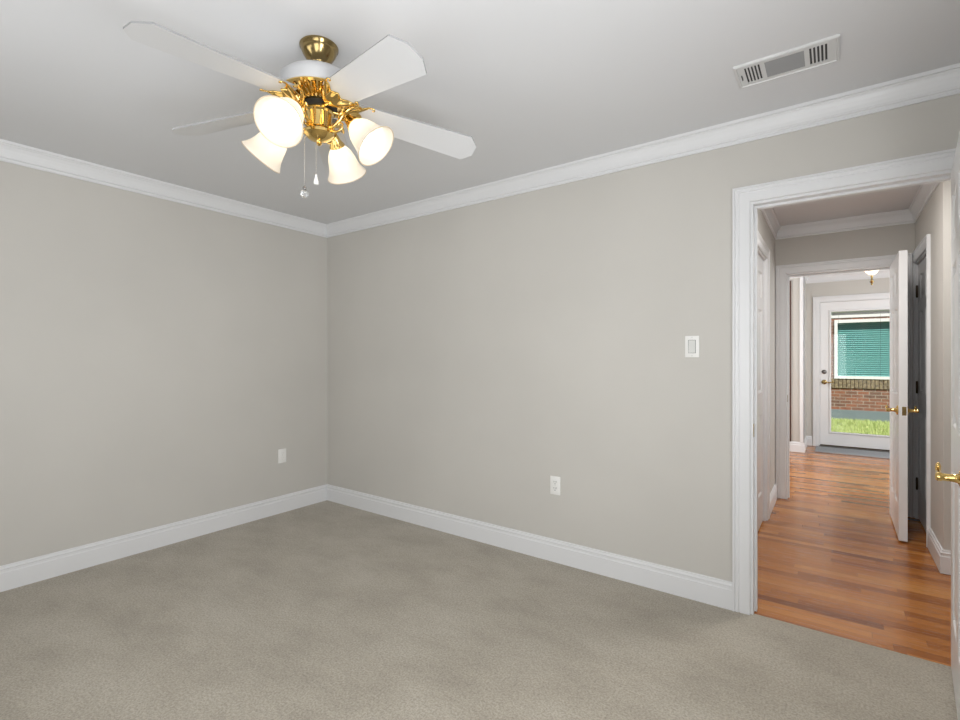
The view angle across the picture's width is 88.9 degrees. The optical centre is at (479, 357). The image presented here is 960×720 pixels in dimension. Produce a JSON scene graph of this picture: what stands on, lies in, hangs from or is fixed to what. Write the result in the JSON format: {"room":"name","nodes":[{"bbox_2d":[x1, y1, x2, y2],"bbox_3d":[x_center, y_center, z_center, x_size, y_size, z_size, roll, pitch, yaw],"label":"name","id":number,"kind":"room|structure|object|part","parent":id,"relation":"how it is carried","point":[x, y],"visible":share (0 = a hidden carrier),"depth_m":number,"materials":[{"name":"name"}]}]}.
{"room":"empty bedroom","nodes":[
{"label":"empty bedroom","id":0,"kind":"room"},
{"bbox_2d":[0,161,326,565],"bbox_3d":[-2.360,0.108,3.088,0.120,2.560,3.480,0,0,36],"label":"wall","id":1,"kind":"structure","parent":0,"point":[158,357],"depth_m":3.21,"materials":[{"name":"beige paint"}]},
{"bbox_2d":[278,448,285,462],"bbox_3d":[-1.619,0.806,4.005,0.008,0.114,0.070,0,0,36],"label":"wall outlet","id":2,"kind":"object","parent":1,"relation":"attached to","point":[281,452],"visible":1,"depth_m":4.00,"materials":[{"name":"white plastic"}]},
{"bbox_2d":[0,445,957,719],"bbox_3d":[1.834,1.328,3.599,6.320,0.120,9.220,0,0,36],"label":"floor","id":3,"kind":"structure","parent":0,"point":[324,610],"depth_m":2.27,"materials":[{"name":"beige carpet"}]},
{"bbox_2d":[815,446,889,458],"bbox_3d":[5.005,1.265,6.501,0.900,0.013,0.480,0,0,36],"label":"door mat","id":4,"kind":"object","parent":3,"relation":"on","point":[855,452],"visible":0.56,"depth_m":6.47,"materials":[{"name":"grey fabric"}]},
{"bbox_2d":[819,445,889,451],"bbox_3d":[5.244,1.262,6.742,0.936,0.019,0.150,0,0,36],"label":"threshold","id":5,"kind":"object","parent":3,"relation":"on","point":[819,445],"visible":0.38,"depth_m":6.72,"materials":[{"name":"silver metal"}]},
{"bbox_2d":[0,0,959,225],"bbox_3d":[1.874,-1.222,3.569,6.420,0.100,9.220,0,0,36],"label":"ceiling","id":6,"kind":"structure","parent":0,"point":[535,85],"depth_m":2.06,"materials":[{"name":"white paint"}]},
{"bbox_2d":[123,21,475,197],"bbox_3d":[-0.624,-0.887,1.793,1.185,0.570,1.137,0,0,36],"label":"ceiling fan","id":7,"kind":"object","parent":6,"relation":"hanging from","point":[318,91],"visible":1,"depth_m":1.73,"materials":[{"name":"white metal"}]},
{"bbox_3d":[-0.820,-0.931,1.545,0.147,0.054,0.504,0,0,36],"label":"blade","id":8,"kind":"part","parent":7,"relation":"part of","materials":[{"name":"white wood"}]},
{"bbox_3d":[-0.966,-0.923,1.924,0.503,0.084,0.144,0,0,10],"label":"blade","id":9,"kind":"part","parent":7,"relation":"part of","materials":[{"name":"white wood"}]},
{"bbox_3d":[-0.831,-0.797,1.881,0.163,0.164,0.158,0,0,36],"label":"lamp shade","id":10,"kind":"part","parent":7,"relation":"part of","materials":[{"name":"beige glass"}]},
{"bbox_3d":[-0.652,-0.797,1.625,0.158,0.164,0.163,0,0,36],"label":"lamp shade","id":11,"kind":"part","parent":7,"relation":"part of","materials":[{"name":"beige glass"}]},
{"bbox_3d":[-0.650,-0.833,1.667,0.051,0.082,0.082,0,0,12],"label":"light bulb","id":12,"kind":"part","parent":7,"relation":"part of","materials":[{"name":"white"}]},
{"bbox_3d":[-0.636,-0.890,1.736,0.053,0.106,0.141,0,0,12],"label":"lamp arm","id":13,"kind":"part","parent":7,"relation":"part of","materials":[{"name":"gold metal"}]},
{"bbox_3d":[-0.653,-0.740,1.847,0.023,0.192,0.005,0,0,7],"label":"pull chain","id":14,"kind":"part","parent":7,"relation":"part of","materials":[{"name":"silver metal"}]},
{"bbox_3d":[-0.615,-0.667,1.836,0.019,0.041,0.019,0,0,36],"label":"teardrop pull","id":15,"kind":"part","parent":7,"relation":"part of","materials":[{"name":"white plastic"}]},
{"bbox_3d":[-0.607,-0.962,1.845,0.287,0.035,0.287,0,0,36],"label":"motor plate","id":16,"kind":"part","parent":7,"relation":"part of","materials":[{"name":"gold metal"}]},
{"bbox_3d":[-0.651,-0.924,2.210,0.145,0.076,0.503,0,0,-9],"label":"blade","id":17,"kind":"part","parent":7,"relation":"part of","materials":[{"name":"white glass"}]},
{"bbox_3d":[-0.591,-0.890,1.949,0.053,0.106,0.141,0,0,12],"label":"lamp arm","id":18,"kind":"part","parent":7,"relation":"part of","materials":[{"name":"gold metal"}]},
{"bbox_3d":[-0.506,-0.890,1.820,0.141,0.106,0.053,0,0,12],"label":"lamp arm","id":19,"kind":"part","parent":7,"relation":"part of","materials":[{"name":"gold metal"}]},
{"bbox_3d":[-0.575,-0.797,2.060,0.158,0.164,0.163,0,0,36],"label":"lamp shade","id":20,"kind":"part","parent":7,"relation":"part of","materials":[{"name":"beige glass"}]},
{"bbox_3d":[-0.438,-0.833,1.805,0.082,0.082,0.051,0,0,12],"label":"light bulb","id":21,"kind":"part","parent":7,"relation":"part of","materials":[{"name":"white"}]},
{"bbox_3d":[-0.396,-0.797,1.804,0.163,0.164,0.158,0,0,36],"label":"lamp shade","id":22,"kind":"part","parent":7,"relation":"part of","materials":[{"name":"beige glass"}]},
{"bbox_3d":[-0.361,-0.907,1.573,0.501,0.112,0.141,0,0,44],"label":"blade","id":23,"kind":"part","parent":7,"relation":"part of","materials":[{"name":"white wood"}]},
{"bbox_3d":[-0.258,-0.902,1.955,0.499,0.106,0.145,0,0,-21],"label":"blade","id":24,"kind":"part","parent":7,"relation":"part of","materials":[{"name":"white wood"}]},
{"bbox_2d":[733,34,839,88],"bbox_3d":[1.216,-1.166,1.947,0.350,0.012,0.186,0,0,36],"label":"ceiling vent","id":25,"kind":"object","parent":6,"relation":"in","point":[824,51],"visible":1,"depth_m":1.93,"materials":[{"name":"white metal"}]},
{"bbox_2d":[764,51,804,76],"bbox_3d":[1.214,-1.168,1.949,0.131,0.005,0.121,0,0,36],"label":"grille","id":26,"kind":"object","parent":25,"relation":"attached to","point":[794,61],"depth_m":1.95,"materials":[{"name":"grey metal"}]},
{"bbox_2d":[864,270,878,284],"bbox_3d":[4.407,-0.992,5.502,0.256,0.360,0.256,0,0,36],"label":"ceiling light","id":27,"kind":"object","parent":6,"relation":"attached to","point":[871,274],"visible":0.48,"depth_m":5.49,"materials":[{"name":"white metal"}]},
{"bbox_3d":[4.407,-0.984,5.502,0.256,0.134,0.256,0,0,36],"label":"lamp shade","id":28,"kind":"part","parent":27,"relation":"part of","materials":[{"name":"beige glass"}]},
{"bbox_2d":[327,94,959,581],"bbox_3d":[1.185,0.108,2.599,6.200,2.560,0.120,0,0,36],"label":"wall","id":29,"kind":"structure","parent":0,"point":[478,355],"depth_m":2.98,"materials":[{"name":"beige paint"}]},
{"bbox_2d":[0,484,731,610],"bbox_3d":[-0.994,1.200,2.101,3.252,0.138,3.240,0,0,36],"label":"baseboard","id":30,"kind":"structure","parent":29,"relation":"attached to","point":[709,590],"depth_m":3.10,"materials":[{"name":"white paint"}]},
{"bbox_2d":[0,63,959,237],"bbox_3d":[-0.605,-1.119,1.820,4.210,0.106,3.240,0,0,36],"label":"crown molding","id":31,"kind":"structure","parent":29,"relation":"attached to","point":[942,82],"depth_m":2.79,"materials":[{"name":"white paint"}]},
{"bbox_2d":[550,476,560,494],"bbox_3d":[0.468,0.796,3.038,0.070,0.114,0.008,0,0,36],"label":"wall outlet","id":32,"kind":"object","parent":29,"relation":"attached to","point":[555,482],"visible":1,"depth_m":3.04,"materials":[{"name":"white plastic"}]},
{"bbox_2d":[685,336,698,356],"bbox_3d":[1.113,-0.057,2.570,0.070,0.114,0.011,0,0,36],"label":"light switch","id":33,"kind":"object","parent":29,"relation":"attached to","point":[691,342],"visible":1,"depth_m":2.57,"materials":[{"name":"white plastic"}]},
{"bbox_2d":[732,148,955,614],"bbox_3d":[1.683,0.218,2.239,0.924,2.121,0.160,0,0,36],"label":"door frame","id":34,"kind":"structure","parent":29,"relation":"attached to","point":[934,167],"depth_m":2.42,"materials":[{"name":"white paint"}]},
{"bbox_2d":[935,132,959,719],"bbox_3d":[1.667,0.252,1.720,0.175,2.008,0.746,0,0,36],"label":"door","id":35,"kind":"structure","parent":29,"relation":"in","point":[954,477],"depth_m":1.78,"materials":[{"name":"white wood"}]},
{"bbox_3d":[1.469,0.370,1.537,0.068,0.066,0.151,0,0,36],"label":"lever handle","id":36,"kind":"part","parent":35,"relation":"part of","materials":[{"name":"gold metal"}]},
{"bbox_2d":[758,210,774,492],"bbox_3d":[1.959,0.108,3.533,0.110,2.560,2.300,0,0,36],"label":"wall","id":37,"kind":"structure","parent":0,"point":[764,230],"depth_m":4.15,"materials":[{"name":"beige paint"}]},
{"bbox_2d":[758,254,762,529],"bbox_3d":[1.976,0.252,3.517,0.035,2.008,0.729,0,0,36],"label":"door","id":38,"kind":"structure","parent":37,"relation":"in","point":[760,260],"depth_m":3.67,"materials":[{"name":"white wood"}]},
{"bbox_2d":[758,231,769,520],"bbox_3d":[1.966,0.218,3.525,0.130,2.121,0.913,0,0,36],"label":"door frame","id":39,"kind":"structure","parent":37,"relation":"attached to","point":[763,250],"depth_m":3.80,"materials":[{"name":"white paint"}]},
{"bbox_2d":[770,483,776,514],"bbox_3d":[2.474,1.200,4.137,0.016,0.138,0.675,0,0,36],"label":"baseboard","id":40,"kind":"structure","parent":37,"relation":"attached to","point":[773,495],"depth_m":4.13,"materials":[{"name":"white paint"}]},
{"bbox_2d":[790,278,805,441],"bbox_3d":[2.986,0.108,6.338,1.938,2.560,3.210,0,0,36],"label":"wall","id":41,"kind":"structure","parent":0,"point":[795,282],"depth_m":6.57,"materials":[{"name":"beige paint"}]},
{"bbox_2d":[790,281,790,440],"bbox_3d":[4.157,0.049,6.609,0.078,2.162,0.018,0,0,36],"label":"trim","id":42,"kind":"structure","parent":41,"relation":"attached to","point":[790,281],"depth_m":6.58,"materials":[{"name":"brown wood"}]},
{"bbox_2d":[800,277,804,441],"bbox_3d":[4.312,0.032,6.548,0.050,2.196,0.095,0,0,36],"label":"trim","id":43,"kind":"structure","parent":41,"relation":"attached to","point":[802,279],"depth_m":6.51,"materials":[{"name":"white paint"}]},
{"bbox_2d":[790,269,889,283],"bbox_3d":[3.781,-1.119,5.763,3.700,0.106,3.210,0,0,36],"label":"crown molding","id":44,"kind":"structure","parent":41,"relation":"attached to","point":[881,273],"depth_m":6.78,"materials":[{"name":"white paint"}]},
{"bbox_2d":[775,223,914,517],"bbox_3d":[3.211,0.108,4.121,4.700,2.560,0.120,0,0,36],"label":"wall","id":45,"kind":"structure","parent":0,"point":[887,240],"depth_m":4.17,"materials":[{"name":"beige paint"}]},
{"bbox_2d":[776,234,930,546],"bbox_3d":[2.925,0.226,3.868,1.057,2.105,0.904,0,0,36],"label":"door frame","id":46,"kind":"structure","parent":45,"relation":"attached to","point":[783,272],"depth_m":4.05,"materials":[{"name":"white paint"}]},
{"bbox_2d":[885,250,918,541],"bbox_3d":[3.118,0.263,3.654,0.176,1.990,0.756,0,0,36],"label":"door","id":47,"kind":"structure","parent":45,"relation":"in","point":[899,410],"depth_m":3.36,"materials":[{"name":"white wood"}]},
{"bbox_3d":[2.913,0.368,3.465,0.065,0.066,0.147,0,0,36],"label":"lever handle","id":48,"kind":"part","parent":47,"relation":"part of","materials":[{"name":"gold metal"}]},
{"bbox_3d":[2.901,0.368,3.346,0.023,0.060,0.002,0,0,36],"label":"latch plate","id":49,"kind":"part","parent":47,"relation":"part of","materials":[{"name":"gold metal"}]},
{"bbox_3d":[3.002,0.368,3.399,0.065,0.066,0.146,0,0,36],"label":"lever handle","id":50,"kind":"part","parent":47,"relation":"part of","materials":[{"name":"gold metal"}]},
{"bbox_2d":[916,257,925,530],"bbox_3d":[3.267,0.264,3.583,0.048,1.985,0.658,0,0,36],"label":"door","id":51,"kind":"structure","parent":45,"relation":"in","point":[921,287],"depth_m":3.69,"materials":[{"name":"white wood"}]},
{"bbox_2d":[806,277,889,445],"bbox_3d":[5.850,0.108,6.322,3.000,2.560,0.120,0,0,36],"label":"wall","id":52,"kind":"structure","parent":0,"point":[880,285],"depth_m":7.02,"materials":[{"name":"beige paint"}]},
{"bbox_2d":[790,436,811,452],"bbox_3d":[3.798,1.200,7.296,1.892,0.138,0.706,0,0,36],"label":"baseboard","id":53,"kind":"structure","parent":52,"relation":"attached to","point":[800,447],"depth_m":6.56,"materials":[{"name":"white paint"}]},
{"bbox_2d":[813,292,889,445],"bbox_3d":[5.246,0.207,6.746,1.082,2.143,0.140,0,0,36],"label":"door frame","id":54,"kind":"structure","parent":52,"relation":"attached to","point":[873,296],"depth_m":6.98,"materials":[{"name":"white paint"}]},
{"bbox_2d":[820,299,889,450],"bbox_3d":[5.218,0.238,6.707,0.910,2.033,0.109,0,0,36],"label":"door","id":55,"kind":"structure","parent":52,"relation":"in","point":[827,437],"depth_m":6.89,"materials":[{"name":"white wood"}]},
{"bbox_3d":[4.906,0.350,6.905,0.147,0.066,0.065,0,0,36],"label":"lever handle","id":56,"kind":"part","parent":55,"relation":"part of","materials":[{"name":"gold metal"}]},
{"bbox_2d":[832,311,889,315],"bbox_3d":[5.230,-0.608,6.723,0.632,0.036,0.011,0,0,36],"label":"raised blind","id":57,"kind":"object","parent":55,"relation":"attached to","point":[881,312],"depth_m":6.73,"materials":[{"name":"grey plastic"}]},
{"bbox_3d":[5.218,-0.180,6.732,0.458,0.880,0.002,0,0,36],"label":"blind cord","id":58,"kind":"part","parent":55,"relation":"part of","materials":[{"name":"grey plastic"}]},
{"bbox_2d":[915,180,950,550],"bbox_3d":[3.903,0.108,2.787,2.015,2.560,1.230,0,0,36],"label":"wall","id":59,"kind":"structure","parent":0,"point":[935,218],"depth_m":2.98,"materials":[{"name":"beige paint"}]},
{"bbox_2d":[761,182,939,239],"bbox_3d":[3.164,-1.119,2.661,2.865,0.106,2.300,0,0,36],"label":"crown molding","id":60,"kind":"structure","parent":59,"relation":"attached to","point":[907,216],"depth_m":4.03,"materials":[{"name":"white paint"}]},
{"bbox_2d":[927,527,950,574],"bbox_3d":[3.628,1.200,2.505,1.931,0.138,0.482,0,0,36],"label":"baseboard","id":61,"kind":"structure","parent":59,"relation":"attached to","point":[942,558],"depth_m":2.92,"materials":[{"name":"white paint"}]},
{"label":"outside","id":62,"kind":"structure","parent":0,"visible":0},
{"bbox_2d":[831,417,889,435],"bbox_3d":[7.700,1.518,10.075,20.000,0.200,8.130,0,0,36],"label":"ground","id":63,"kind":"structure","parent":62,"point":[836,422],"depth_m":9.76,"materials":[{"name":"plant"}]},
{"bbox_2d":[831,310,889,421],"bbox_3d":[9.114,0.093,12.020,12.014,2.850,2.620,0,0,36],"label":"neighbouring house","id":64,"kind":"structure","parent":63,"relation":"on","point":[858,390],"depth_m":11.00,"materials":[{"name":"red brick"}]},
{"bbox_2d":[838,322,889,376],"bbox_3d":[8.869,-0.182,10.852,1.555,1.206,0.036,0,0,36],"label":"window blind","id":65,"kind":"object","parent":64,"relation":"hanging from","point":[858,342],"depth_m":11.02,"materials":[{"name":"teal plastic"}]}
]}

